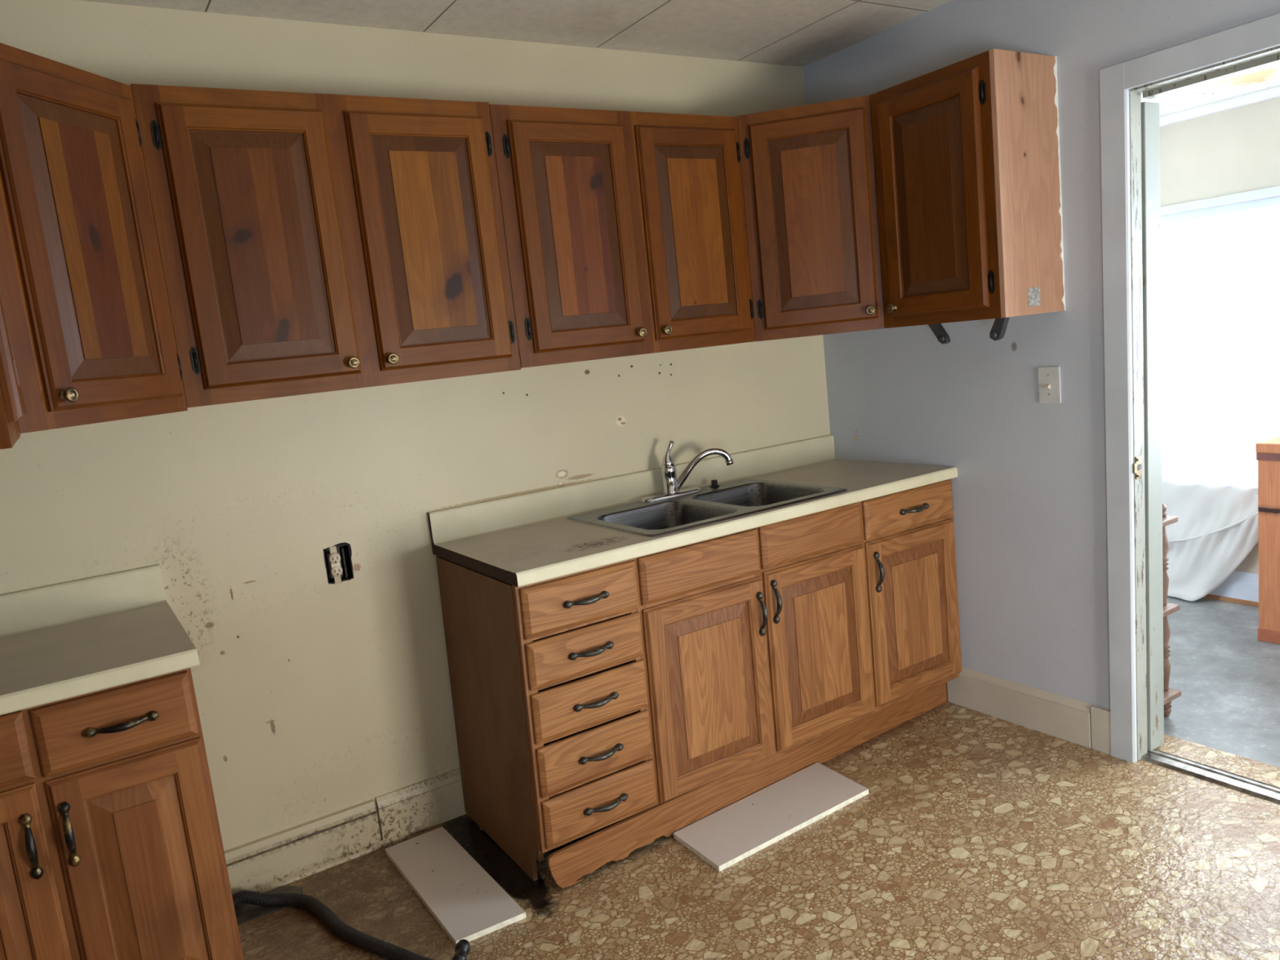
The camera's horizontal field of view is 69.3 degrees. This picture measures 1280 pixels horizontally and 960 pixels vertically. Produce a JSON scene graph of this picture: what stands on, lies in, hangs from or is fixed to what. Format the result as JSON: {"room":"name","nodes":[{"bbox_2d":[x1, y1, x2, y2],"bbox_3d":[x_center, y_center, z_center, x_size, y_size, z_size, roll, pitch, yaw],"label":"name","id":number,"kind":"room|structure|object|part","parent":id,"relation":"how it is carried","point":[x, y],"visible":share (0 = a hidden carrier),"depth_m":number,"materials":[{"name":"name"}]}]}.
{"room":"damaged room","nodes":[
{"label":"damaged room","id":0,"kind":"room"},
{"bbox_2d":[0,0,830,859],"bbox_3d":[-0.548,-0.162,3.119,3.365,2.551,0.120,-11,10,-32],"label":"wall","id":1,"kind":"structure","parent":0,"point":[316,698],"depth_m":2.83,"materials":[{"name":"beige paint"}]},
{"bbox_2d":[0,564,166,636],"bbox_3d":[-1.551,0.340,2.424,0.551,0.122,0.029,-11,10,-32],"label":"backsplash","id":2,"kind":"structure","parent":1,"relation":"attached to","point":[35,608],"depth_m":2.46,"materials":[{"name":"beige laminate"}]},
{"bbox_2d":[0,42,187,433],"bbox_3d":[-1.429,-0.499,2.065,0.656,0.775,0.648,-11,10,-32],"label":"upper cabinet","id":3,"kind":"object","parent":1,"relation":"attached to","point":[82,283],"visible":1,"depth_m":1.99,"materials":[{"name":"brown wood"}]},
{"bbox_3d":[-1.184,-0.176,1.920,0.028,0.032,0.032,-4,9,13],"label":"knob","id":4,"kind":"part","parent":3,"relation":"part of","materials":[{"name":"gold metal"}]},
{"bbox_2d":[130,83,520,408],"bbox_3d":[-0.853,-0.646,2.603,0.922,0.773,0.350,-11,10,-32],"label":"upper cabinet","id":5,"kind":"object","parent":1,"relation":"attached to","point":[308,243],"visible":0.99,"depth_m":2.45,"materials":[{"name":"brown wood"}]},
{"bbox_3d":[-0.960,-0.599,2.374,0.395,0.690,0.019,-11,10,-32],"label":"door","id":6,"kind":"part","parent":5,"relation":"part of","materials":[{"name":"brown wood"}]},
{"bbox_3d":[-0.771,-0.316,2.490,0.032,0.032,0.028,-11,10,-32],"label":"knob","id":7,"kind":"part","parent":5,"relation":"part of","materials":[{"name":"gold metal"}]},
{"bbox_3d":[-0.681,-0.334,2.547,0.032,0.032,0.028,-11,10,-32],"label":"knob","id":8,"kind":"part","parent":5,"relation":"part of","materials":[{"name":"gold metal"}]},
{"bbox_3d":[-0.582,-0.674,2.611,0.398,0.690,0.019,-11,10,-32],"label":"door","id":9,"kind":"part","parent":5,"relation":"part of","materials":[{"name":"brown wood"}]},
{"bbox_2d":[323,542,354,584],"bbox_3d":[-0.934,0.254,2.858,0.085,0.122,0.062,-11,10,-32],"label":"wall outlet","id":10,"kind":"object","parent":1,"relation":"attached to","point":[337,557],"visible":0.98,"depth_m":2.85,"materials":[{"name":"plastic"}]},
{"bbox_2d":[326,552,342,576],"bbox_3d":[-0.938,0.258,2.842,0.034,0.073,0.040,-11,10,-32],"label":"receptacle","id":11,"kind":"object","parent":10,"relation":"attached to","point":[334,558],"depth_m":2.83,"materials":[{"name":"beige plastic"}]},
{"bbox_2d":[224,768,466,894],"bbox_3d":[-0.917,1.107,2.894,0.790,0.156,0.032,-11,10,-32],"label":"baseboard","id":12,"kind":"structure","parent":1,"relation":"attached to","point":[273,861],"depth_m":2.89,"materials":[{"name":"paint"}]},
{"bbox_2d":[488,104,755,368],"bbox_3d":[-0.082,-0.798,3.087,0.918,0.764,0.350,-11,10,-32],"label":"upper cabinet","id":13,"kind":"object","parent":1,"relation":"attached to","point":[625,233],"visible":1,"depth_m":2.94,"materials":[{"name":"brown wood"}]},
{"bbox_3d":[-0.184,-0.752,2.861,0.399,0.680,0.019,-11,10,-32],"label":"door","id":14,"kind":"part","parent":13,"relation":"part of","materials":[{"name":"brown wood"}]},
{"bbox_3d":[0.005,-0.474,2.977,0.032,0.032,0.028,-11,10,-32],"label":"knob","id":15,"kind":"part","parent":13,"relation":"part of","materials":[{"name":"gold metal"}]},
{"bbox_3d":[0.088,-0.491,3.029,0.032,0.032,0.028,-11,10,-32],"label":"knob","id":16,"kind":"part","parent":13,"relation":"part of","materials":[{"name":"gold metal"}]},
{"bbox_3d":[0.190,-0.827,3.096,0.404,0.680,0.019,-11,10,-32],"label":"door","id":17,"kind":"part","parent":13,"relation":"part of","materials":[{"name":"brown wood"}]},
{"bbox_2d":[427,435,835,544],"bbox_3d":[0.074,0.018,3.444,1.783,0.122,0.029,-11,10,-32],"label":"backsplash","id":18,"kind":"structure","parent":1,"relation":"attached to","point":[454,523],"depth_m":3.31,"materials":[{"name":"beige laminate"}]},
{"bbox_2d":[737,95,884,341],"bbox_3d":[0.632,-0.917,3.374,0.614,0.767,0.625,-11,10,-32],"label":"upper cabinet","id":19,"kind":"object","parent":1,"relation":"attached to","point":[808,171],"visible":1,"depth_m":3.15,"materials":[{"name":"brown wood"}]},
{"bbox_3d":[0.783,-0.576,3.146,0.032,0.032,0.028,-4,9,13],"label":"knob","id":20,"kind":"part","parent":19,"relation":"part of","materials":[{"name":"gold metal"}]},
{"bbox_2d":[79,0,952,66],"bbox_3d":[0.551,-1.273,1.132,3.245,0.030,4.250,-11,10,-32],"label":"ceiling","id":21,"kind":"structure","parent":0,"point":[792,33],"depth_m":2.97,"materials":[{"name":"paint"}]},
{"bbox_2d":[237,595,1279,959],"bbox_3d":[1.439,1.059,2.161,5.035,0.020,4.700,-11,10,-32],"label":"floor","id":22,"kind":"structure","parent":0,"point":[975,835],"depth_m":2.56,"materials":[{"name":"beige tile"}]},
{"bbox_2d":[0,667,244,959],"bbox_3d":[-1.329,0.879,2.226,0.535,0.886,0.628,-11,10,-32],"label":"base cabinet","id":23,"kind":"object","parent":22,"relation":"on","point":[112,848],"visible":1,"depth_m":2.01,"materials":[{"name":"brown wood"}]},
{"bbox_3d":[-1.257,0.760,1.913,0.023,0.144,0.041,-11,10,-32],"label":"handle","id":24,"kind":"part","parent":23,"relation":"part of","materials":[{"name":"brown metal"}]},
{"bbox_3d":[-1.313,0.943,1.919,0.199,0.597,0.019,-11,10,-32],"label":"door","id":25,"kind":"part","parent":23,"relation":"part of","materials":[{"name":"brown wood"}]},
{"bbox_3d":[-1.200,0.749,1.949,0.023,0.144,0.041,-11,10,-32],"label":"handle","id":26,"kind":"part","parent":23,"relation":"part of","materials":[{"name":"brown metal"}]},
{"bbox_2d":[0,564,199,715],"bbox_3d":[-1.388,0.370,2.174,0.551,0.140,0.629,-11,10,-32],"label":"countertop","id":27,"kind":"structure","parent":23,"relation":"on","point":[65,640],"depth_m":2.25,"materials":[{"name":"beige laminate"}]},
{"bbox_3d":[-1.129,0.526,2.004,0.298,0.148,0.019,-11,10,-32],"label":"drawer","id":28,"kind":"part","parent":23,"relation":"part of","materials":[{"name":"brown wood"}]},
{"bbox_3d":[-1.112,0.527,1.987,0.144,0.023,0.041,-11,10,-32],"label":"handle","id":29,"kind":"part","parent":23,"relation":"part of","materials":[{"name":"brown metal"}]},
{"bbox_3d":[-1.089,0.900,2.060,0.300,0.593,0.019,-11,10,-32],"label":"door","id":30,"kind":"part","parent":23,"relation":"part of","materials":[{"name":"brown wood"}]},
{"bbox_3d":[-1.127,0.834,2.390,0.012,0.884,0.544,-11,10,-32],"label":"panel","id":31,"kind":"part","parent":23,"relation":"part of","materials":[{"name":"brown wood"}]},
{"bbox_2d":[231,890,470,959],"bbox_3d":[-0.803,1.205,2.515,0.857,0.052,0.120,-1,10,30],"label":"hose","id":32,"kind":"object","parent":22,"relation":"on","point":[383,948],"visible":0.98,"depth_m":2.50,"materials":[{"name":"black rubber"}]},
{"bbox_2d":[385,826,526,945],"bbox_3d":[-0.554,1.169,2.702,0.196,0.016,0.609,-11,10,-32],"label":"board","id":33,"kind":"object","parent":22,"relation":"on","point":[468,904],"visible":0.91,"depth_m":2.65,"materials":[{"name":"plastic"}]},
{"bbox_2d":[435,556,657,880],"bbox_3d":[-0.285,0.673,2.872,0.410,0.886,0.644,-11,10,-32],"label":"base cabinet","id":34,"kind":"object","parent":22,"relation":"on","point":[548,679],"visible":0.99,"depth_m":2.65,"materials":[{"name":"brown wood"}]},
{"bbox_3d":[-0.461,0.703,2.805,0.036,0.884,0.570,-11,10,-32],"label":"panel","id":35,"kind":"part","parent":34,"relation":"part of","materials":[{"name":"brown wood"}]},
{"bbox_3d":[-0.162,0.334,2.592,0.370,0.141,0.019,-11,10,-32],"label":"drawer","id":36,"kind":"part","parent":34,"relation":"part of","materials":[{"name":"brown wood"}]},
{"bbox_3d":[-0.149,0.480,2.612,0.370,0.130,0.019,-11,10,-32],"label":"drawer","id":37,"kind":"part","parent":34,"relation":"part of","materials":[{"name":"brown wood"}]},
{"bbox_3d":[-0.148,0.632,2.648,0.403,0.768,0.020,-11,10,-32],"label":"frame","id":38,"kind":"part","parent":34,"relation":"part of","materials":[{"name":"brown wood"}]},
{"bbox_3d":[-0.144,0.334,2.576,0.144,0.023,0.041,-11,10,-32],"label":"handle","id":39,"kind":"part","parent":34,"relation":"part of","materials":[{"name":"brown metal"}]},
{"bbox_3d":[-0.136,0.628,2.632,0.371,0.140,0.019,-11,10,-32],"label":"drawer","id":40,"kind":"part","parent":34,"relation":"part of","materials":[{"name":"brown wood"}]},
{"bbox_3d":[-0.131,0.481,2.596,0.144,0.023,0.041,-11,10,-32],"label":"handle","id":41,"kind":"part","parent":34,"relation":"part of","materials":[{"name":"brown metal"}]},
{"bbox_3d":[-0.123,0.782,2.653,0.372,0.142,0.019,-11,10,-32],"label":"drawer","id":42,"kind":"part","parent":34,"relation":"part of","materials":[{"name":"brown wood"}]},
{"bbox_3d":[-0.118,0.629,2.616,0.145,0.023,0.041,-11,10,-32],"label":"handle","id":43,"kind":"part","parent":34,"relation":"part of","materials":[{"name":"brown metal"}]},
{"bbox_3d":[-0.110,0.934,2.674,0.373,0.139,0.019,-11,10,-32],"label":"drawer","id":44,"kind":"part","parent":34,"relation":"part of","materials":[{"name":"brown wood"}]},
{"bbox_3d":[-0.105,0.783,2.637,0.145,0.023,0.041,-11,10,-32],"label":"handle","id":45,"kind":"part","parent":34,"relation":"part of","materials":[{"name":"brown metal"}]},
{"bbox_3d":[-0.092,0.934,2.658,0.146,0.023,0.041,-11,10,-32],"label":"handle","id":46,"kind":"part","parent":34,"relation":"part of","materials":[{"name":"brown metal"}]},
{"bbox_2d":[546,682,947,888],"bbox_3d":[0.471,0.952,3.091,1.796,0.116,0.012,-12,10,-35],"label":"board","id":47,"kind":"object","parent":22,"relation":"on","point":[566,865],"visible":0.83,"depth_m":2.92,"materials":[{"name":"brown wood"}]},
{"bbox_2d":[635,502,874,804],"bbox_3d":[0.258,0.506,3.208,0.931,0.768,0.644,-11,10,-32],"label":"base cabinet","id":48,"kind":"object","parent":22,"relation":"on","point":[756,641],"visible":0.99,"depth_m":2.93,"materials":[{"name":"brown wood"}]},
{"bbox_2d":[427,435,957,587],"bbox_3d":[0.240,0.048,3.189,1.784,0.140,0.643,-11,10,-32],"label":"countertop","id":49,"kind":"structure","parent":48,"relation":"on","point":[518,540],"depth_m":3.09,"materials":[{"name":"beige laminate"}]},
{"bbox_2d":[640,440,733,502],"bbox_3d":[0.159,-0.050,3.387,0.369,0.202,0.100,-9,9,-19],"label":"faucet","id":50,"kind":"object","parent":49,"relation":"on","point":[672,486],"visible":1,"depth_m":3.36,"materials":[{"name":"silver metal"}]},
{"bbox_3d":[0.100,-0.096,3.359,0.051,0.091,0.049,-4,9,16],"label":"lever","id":51,"kind":"part","parent":50,"relation":"part of","materials":[{"name":"silver metal"}]},
{"bbox_3d":[0.114,0.052,3.381,0.256,0.012,0.058,-11,10,-32],"label":"plate","id":52,"kind":"part","parent":50,"relation":"part of","materials":[{"name":"silver metal"}]},
{"bbox_3d":[0.226,-0.040,3.392,0.235,0.144,0.029,-7,9,-9],"label":"spout","id":53,"kind":"part","parent":50,"relation":"part of","materials":[{"name":"silver metal"}]},
{"bbox_2d":[566,478,848,537],"bbox_3d":[0.236,0.151,3.184,0.818,0.198,0.551,-11,10,-32],"label":"sink","id":54,"kind":"object","parent":49,"relation":"in","point":[742,497],"depth_m":3.24,"materials":[{"name":"metal"}]},
{"bbox_3d":[0.093,0.195,3.056,0.350,0.168,0.397,-11,10,-32],"label":"bowl","id":55,"kind":"part","parent":54,"relation":"part of","materials":[{"name":"metal"}]},
{"bbox_3d":[0.281,0.012,3.494,0.038,0.024,0.038,-11,10,-32],"label":"hole cap","id":56,"kind":"part","parent":54,"relation":"part of","materials":[{"name":"black plastic"}]},
{"bbox_3d":[0.418,0.130,3.260,0.350,0.168,0.397,-11,10,-32],"label":"bowl","id":57,"kind":"part","parent":54,"relation":"part of","materials":[{"name":"metal"}]},
{"bbox_3d":[0.225,0.641,2.866,0.461,0.602,0.019,-11,10,-32],"label":"door","id":58,"kind":"part","parent":48,"relation":"part of","materials":[{"name":"brown wood"}]},
{"bbox_3d":[0.389,0.425,2.926,0.024,0.144,0.041,-11,10,-32],"label":"handle","id":59,"kind":"part","parent":48,"relation":"part of","materials":[{"name":"brown metal"}]},
{"bbox_3d":[0.438,0.390,2.955,0.024,0.144,0.041,-11,10,-32],"label":"handle","id":60,"kind":"part","parent":48,"relation":"part of","materials":[{"name":"brown metal"}]},
{"bbox_3d":[0.610,0.556,3.107,0.450,0.603,0.019,-11,10,-32],"label":"door","id":61,"kind":"part","parent":48,"relation":"part of","materials":[{"name":"brown wood"}]},
{"bbox_2d":[673,762,868,871],"bbox_3d":[0.416,1.038,2.897,0.637,0.016,0.270,-11,10,-32],"label":"board","id":62,"kind":"object","parent":22,"relation":"on","point":[725,837],"visible":1,"depth_m":2.86,"materials":[{"name":"plastic"}]},
{"bbox_2d":[860,479,961,712],"bbox_3d":[0.845,0.390,3.577,0.477,0.768,0.644,-11,10,-32],"label":"base cabinet","id":63,"kind":"object","parent":22,"relation":"on","point":[908,541],"visible":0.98,"depth_m":3.32,"materials":[{"name":"brown wood"}]},
{"bbox_3d":[0.828,0.320,3.200,0.023,0.144,0.041,-11,10,-32],"label":"handle","id":64,"kind":"part","parent":63,"relation":"part of","materials":[{"name":"brown metal"}]},
{"bbox_3d":[0.962,0.103,3.297,0.456,0.138,0.019,-11,10,-32],"label":"drawer","id":65,"kind":"part","parent":63,"relation":"part of","materials":[{"name":"brown wood"}]},
{"bbox_3d":[0.980,0.104,3.280,0.144,0.023,0.041,-11,10,-32],"label":"handle","id":66,"kind":"part","parent":63,"relation":"part of","materials":[{"name":"brown metal"}]},
{"bbox_2d":[1162,502,1181,716],"bbox_3d":[1.633,0.454,3.381,0.228,0.773,0.543,-11,10,-32],"label":"shelf","id":67,"kind":"object","parent":22,"relation":"on","point":[1170,694],"visible":0.14,"depth_m":3.21,"materials":[{"name":"wood"}]},
{"bbox_2d":[1155,733,1279,787],"bbox_3d":[2.036,0.914,2.640,0.128,0.003,1.220,-11,10,-32],"label":"strip","id":68,"kind":"object","parent":22,"relation":"on","point":[1257,771],"depth_m":2.94,"materials":[{"name":"beige"}]},
{"bbox_2d":[1160,320,1279,600],"bbox_3d":[2.673,-0.190,4.225,0.119,1.562,1.401,-11,10,-32],"label":"sheet","id":69,"kind":"object","parent":22,"relation":"on","point":[1220,384],"visible":0.53,"depth_m":4.32,"materials":[{"name":"white fabric"}]},
{"bbox_2d":[1255,435,1279,644],"bbox_3d":[2.925,0.265,3.524,0.332,0.835,0.912,-11,10,-32],"label":"cabinet","id":70,"kind":"object","parent":22,"relation":"on","point":[1268,451],"depth_m":3.78,"materials":[{"name":"orange wood"}]},
{"bbox_2d":[803,0,1279,752],"bbox_3d":[1.983,-0.281,2.134,0.130,2.551,4.250,-11,10,-32],"label":"wall","id":71,"kind":"structure","parent":0,"point":[1029,488],"depth_m":3.14,"materials":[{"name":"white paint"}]},
{"bbox_2d":[870,48,1065,328],"bbox_3d":[1.037,-0.902,2.987,0.350,0.767,0.479,-11,10,-32],"label":"upper cabinet","id":72,"kind":"object","parent":71,"relation":"attached to","point":[966,153],"visible":1,"depth_m":2.84,"materials":[{"name":"brown wood"}]},
{"bbox_3d":[0.841,-0.575,3.097,0.028,0.032,0.032,-11,10,-32],"label":"knob","id":73,"kind":"part","parent":72,"relation":"part of","materials":[{"name":"gold metal"}]},
{"bbox_3d":[0.917,-0.880,2.923,0.019,0.696,0.385,-11,10,-32],"label":"door","id":74,"kind":"part","parent":72,"relation":"part of","materials":[{"name":"brown wood"}]},
{"bbox_3d":[0.933,-0.883,2.934,0.020,0.767,0.458,-11,10,-32],"label":"frame","id":75,"kind":"part","parent":72,"relation":"part of","materials":[{"name":"brown wood"}]},
{"bbox_2d":[928,323,951,344],"bbox_3d":[0.977,-0.478,3.029,0.030,0.068,0.070,-11,10,-32],"label":"bracket","id":76,"kind":"object","parent":72,"relation":"attached to","point":[938,330],"visible":0.97,"depth_m":3.02,"materials":[{"name":"grey metal"}]},
{"bbox_2d":[989,316,1009,340],"bbox_3d":[1.100,-0.462,2.838,0.030,0.068,0.058,-11,10,-32],"label":"bracket","id":77,"kind":"object","parent":72,"relation":"attached to","point":[998,329],"visible":0.99,"depth_m":2.83,"materials":[{"name":"grey metal"}]},
{"bbox_3d":[1.180,-0.891,2.810,0.300,0.767,0.016,-11,10,-32],"label":"panel","id":78,"kind":"part","parent":72,"relation":"part of","materials":[{"name":"brown wood"}]},
{"bbox_3d":[1.212,-0.562,2.845,0.058,0.056,0.005,-11,10,-32],"label":"metal plate","id":79,"kind":"part","parent":72,"relation":"part of","materials":[{"name":"silver metal"}]},
{"bbox_2d":[946,666,1111,755],"bbox_3d":[1.372,0.807,3.311,0.018,0.152,0.659,-11,10,-32],"label":"baseboard","id":80,"kind":"structure","parent":71,"relation":"attached to","point":[1074,721],"depth_m":3.27,"materials":[{"name":"paint"}]},
{"bbox_2d":[1037,366,1061,403],"bbox_3d":[1.332,-0.310,3.022,0.018,0.120,0.078,-11,10,-32],"label":"light switch","id":81,"kind":"object","parent":71,"relation":"attached to","point":[1049,377],"visible":1,"depth_m":3.02,"materials":[{"name":"plastic"}]},
{"bbox_2d":[1099,13,1279,804],"bbox_3d":[1.779,-0.127,2.510,0.169,2.140,1.002,-11,10,-32],"label":"door frame","id":82,"kind":"structure","parent":71,"relation":"in","point":[1130,128],"depth_m":2.81,"materials":[{"name":"paint"}]},
{"bbox_3d":[1.527,-0.038,2.841,0.040,0.070,0.008,-11,10,-32],"label":"strike plate","id":83,"kind":"part","parent":82,"relation":"part of","materials":[{"name":"gold metal"}]},
{"bbox_2d":[1142,65,1279,116],"bbox_3d":[2.374,-1.489,2.943,1.770,0.030,4.050,-11,10,-32],"label":"ceiling","id":84,"kind":"structure","parent":0,"point":[1268,78],"depth_m":3.84,"materials":[{"name":"white paint"}]},
{"bbox_2d":[1160,97,1279,573],"bbox_3d":[3.173,-0.658,3.525,0.100,2.600,4.050,-11,10,-32],"label":"wall","id":85,"kind":"structure","parent":0,"point":[1237,150],"depth_m":4.12,"materials":[{"name":"beige paint"}]},
{"bbox_2d":[1162,480,1257,493],"bbox_3d":[3.273,0.104,3.491,0.040,0.030,3.180,-11,10,-32],"label":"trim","id":86,"kind":"structure","parent":85,"relation":"attached to","point":[1163,482],"depth_m":4.29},
{"bbox_2d":[1160,86,1279,127],"bbox_3d":[3.018,-1.583,3.350,0.035,0.038,4.050,-11,10,-32],"label":"trim","id":87,"kind":"structure","parent":85,"relation":"attached to","point":[1273,93],"depth_m":4.07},
{"bbox_2d":[1160,195,1279,225],"bbox_3d":[3.256,-0.549,3.426,0.060,1.278,3.180,-11,10,-32],"label":"window","id":88,"kind":"structure","parent":85,"relation":"in","point":[1273,201],"depth_m":4.17,"materials":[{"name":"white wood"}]},
{"bbox_2d":[1160,186,1279,215],"bbox_3d":[3.139,-1.181,3.300,0.020,0.035,3.180,-11,10,-32],"label":"trim","id":89,"kind":"structure","parent":85,"relation":"attached to","point":[1273,191],"depth_m":4.13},
{"bbox_2d":[1202,594,1258,606],"bbox_3d":[2.908,0.582,4.200,0.014,0.018,1.300,-11,10,-32],"label":"trim","id":90,"kind":"structure","parent":85,"relation":"attached to","point":[1208,596],"depth_m":4.37,"materials":[{"name":"brown wood"}]},
{"bbox_2d":[1208,570,1258,602],"bbox_3d":[3.251,0.557,3.674,0.016,0.150,4.050,-11,10,-32],"label":"baseboard","id":91,"kind":"structure","parent":85,"relation":"attached to","point":[1244,585],"depth_m":4.34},
{"bbox_3d":[-0.690,0.260,0.385,0.120,2.551,4.370,-11,10,-32],"label":"wall","id":92,"kind":"structure","parent":0,"visible":0},
{"bbox_2d":[0,284,26,449],"bbox_3d":[-1.225,-0.425,1.456,0.320,0.775,0.600,-11,10,-32],"label":"upper cabinet","id":93,"kind":"object","parent":92,"relation":"attached to","point":[12,407],"visible":1,"depth_m":1.36,"materials":[{"name":"brown wood"}]},
{"bbox_3d":[-1.116,-0.446,1.525,0.020,0.775,0.600,-11,10,-32],"label":"frame","id":94,"kind":"part","parent":93,"relation":"part of","materials":[{"name":"brown wood"}]}
]}

